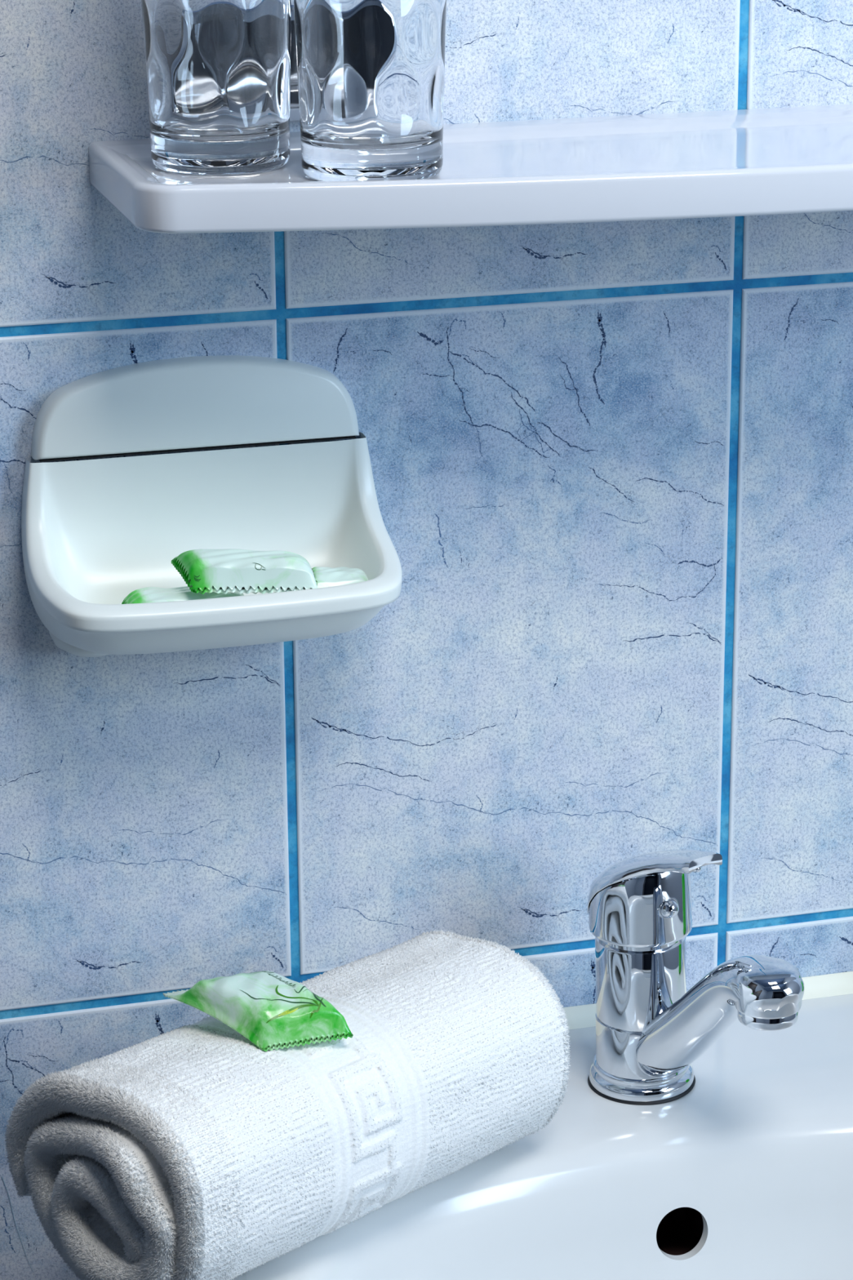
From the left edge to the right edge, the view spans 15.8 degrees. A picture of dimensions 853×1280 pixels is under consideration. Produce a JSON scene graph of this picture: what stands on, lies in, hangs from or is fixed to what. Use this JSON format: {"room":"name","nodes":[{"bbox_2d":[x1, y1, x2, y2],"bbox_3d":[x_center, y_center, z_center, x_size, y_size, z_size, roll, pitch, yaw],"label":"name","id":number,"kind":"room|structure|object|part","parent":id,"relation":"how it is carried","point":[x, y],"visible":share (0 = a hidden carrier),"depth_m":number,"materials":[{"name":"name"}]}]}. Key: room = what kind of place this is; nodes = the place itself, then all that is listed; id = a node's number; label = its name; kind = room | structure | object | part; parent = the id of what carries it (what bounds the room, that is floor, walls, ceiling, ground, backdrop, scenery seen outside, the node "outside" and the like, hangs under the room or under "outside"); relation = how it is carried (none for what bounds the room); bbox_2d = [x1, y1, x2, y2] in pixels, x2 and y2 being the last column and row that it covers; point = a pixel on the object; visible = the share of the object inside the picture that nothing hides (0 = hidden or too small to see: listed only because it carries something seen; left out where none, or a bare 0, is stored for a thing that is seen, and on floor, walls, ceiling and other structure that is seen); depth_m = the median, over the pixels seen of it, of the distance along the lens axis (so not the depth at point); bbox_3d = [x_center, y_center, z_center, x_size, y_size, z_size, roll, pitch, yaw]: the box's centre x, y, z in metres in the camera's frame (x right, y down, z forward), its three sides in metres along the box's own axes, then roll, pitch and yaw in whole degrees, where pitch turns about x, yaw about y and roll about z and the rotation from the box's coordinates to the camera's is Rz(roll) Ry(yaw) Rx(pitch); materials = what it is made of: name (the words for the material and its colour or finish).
{"room":"bathroom","nodes":[
{"label":"bathroom","id":0,"kind":"room"},
{"bbox_2d":[0,0,852,1279],"bbox_3d":[-0.061,-0.152,1.286,2.300,2.400,0.001,-5,19,-15],"label":"wall","id":1,"kind":"structure","parent":0,"point":[611,463],"depth_m":1.35,"materials":[{"name":"blue tile"}]},
{"bbox_2d":[1,1176,33,1271],"bbox_3d":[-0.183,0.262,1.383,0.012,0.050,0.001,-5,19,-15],"label":"tile","id":2,"kind":"structure","parent":1,"relation":"attached to","point":[2,1176],"depth_m":1.38,"materials":[{"name":"blue tile"}]},
{"bbox_2d":[21,355,402,657],"bbox_3d":[-0.086,-0.048,1.266,0.153,0.122,0.087,-5,19,-15],"label":"soap dish","id":3,"kind":"object","parent":1,"relation":"attached to","point":[95,533],"visible":0.98,"depth_m":1.28,"materials":[{"name":"ceramic"}]},
{"bbox_2d":[121,586,244,604],"bbox_3d":[-0.099,-0.015,1.266,0.053,0.011,0.028,-3,18,-7],"label":"soap","id":4,"kind":"object","parent":3,"relation":"in","point":[148,594],"visible":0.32,"depth_m":1.26,"materials":[{"name":"green"}]},
{"bbox_3d":[-0.096,-0.099,1.286,0.139,0.037,0.011,-5,19,-15],"label":"plate","id":5,"kind":"part","parent":3,"relation":"part of","materials":[{"name":"ceramic"}]},
{"bbox_2d":[171,548,317,594],"bbox_3d":[-0.075,-0.029,1.259,0.064,0.015,0.023,2,18,7],"label":"soap","id":6,"kind":"object","parent":3,"relation":"in","point":[231,571],"visible":1,"depth_m":1.25,"materials":[{"name":"green"}]},
{"bbox_2d":[311,566,368,588],"bbox_3d":[-0.036,-0.023,1.279,0.028,0.014,0.032,-1,18,-2],"label":"soap","id":7,"kind":"object","parent":3,"relation":"in","point":[325,576],"visible":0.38,"depth_m":1.27,"materials":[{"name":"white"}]},
{"bbox_2d":[289,4,299,121],"bbox_3d":[-0.060,-0.234,1.252,0.095,0.047,0.012,-5,19,-15],"label":"wall plate","id":8,"kind":"object","parent":1,"relation":"attached to","point":[294,103],"visible":0.02,"depth_m":1.25,"materials":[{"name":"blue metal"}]},
{"bbox_2d":[88,104,852,233],"bbox_3d":[0.174,-0.198,1.258,0.604,0.018,0.148,-5,19,-15],"label":"wall shelf","id":9,"kind":"object","parent":1,"relation":"attached to","point":[789,160],"visible":0.91,"depth_m":1.18,"materials":[{"name":"plastic"}]},
{"bbox_2d":[141,0,291,175],"bbox_3d":[-0.081,-0.245,1.188,0.062,0.125,0.062,2,18,7],"label":"drinking glass","id":10,"kind":"object","parent":9,"relation":"on","point":[218,72],"visible":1,"depth_m":1.18,"materials":[{"name":"clear glass"}]},
{"bbox_2d":[293,0,446,181],"bbox_3d":[-0.021,-0.238,1.165,0.062,0.125,0.062,-6,19,-16],"label":"drinking glass","id":11,"kind":"object","parent":9,"relation":"on","point":[371,73],"visible":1,"depth_m":1.15,"materials":[{"name":"clear glass"}]},
{"bbox_2d":[231,971,852,1279],"bbox_3d":[0.136,0.318,1.259,0.473,0.179,0.432,-5,19,-15],"label":"washbasin","id":12,"kind":"object","parent":1,"relation":"attached to","point":[748,1174],"visible":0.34,"depth_m":1.33,"materials":[{"name":"ceramic"}]},
{"bbox_2d":[4,929,571,1279],"bbox_3d":[-0.053,0.187,1.246,0.238,0.094,0.199,-5,19,-15],"label":"hand towel","id":13,"kind":"object","parent":12,"relation":"on","point":[197,1151],"visible":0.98,"depth_m":1.19,"materials":[{"name":"white fabric"}]},
{"bbox_2d":[162,970,353,1051],"bbox_3d":[-0.067,0.143,1.211,0.074,0.021,0.032,14,23,38],"label":"soap","id":14,"kind":"object","parent":13,"relation":"on","point":[271,1010],"visible":1,"depth_m":1.20,"materials":[{"name":"green plastic"}]},
{"bbox_2d":[587,849,804,1105],"bbox_3d":[0.119,0.147,1.318,0.049,0.125,0.131,-13,22,-34],"label":"tap","id":15,"kind":"object","parent":12,"relation":"on","point":[651,1030],"visible":1,"depth_m":1.32,"materials":[{"name":"silver metal"}]},
{"bbox_3d":[0.099,0.105,1.328,0.046,0.050,0.072,-12,21,-28],"label":"lever","id":16,"kind":"part","parent":15,"relation":"part of","materials":[{"name":"silver metal"}]},
{"bbox_3d":[0.121,0.163,1.310,0.028,0.086,0.110,-12,21,-28],"label":"spout","id":17,"kind":"part","parent":15,"relation":"part of","materials":[{"name":"silver metal"}]}
]}

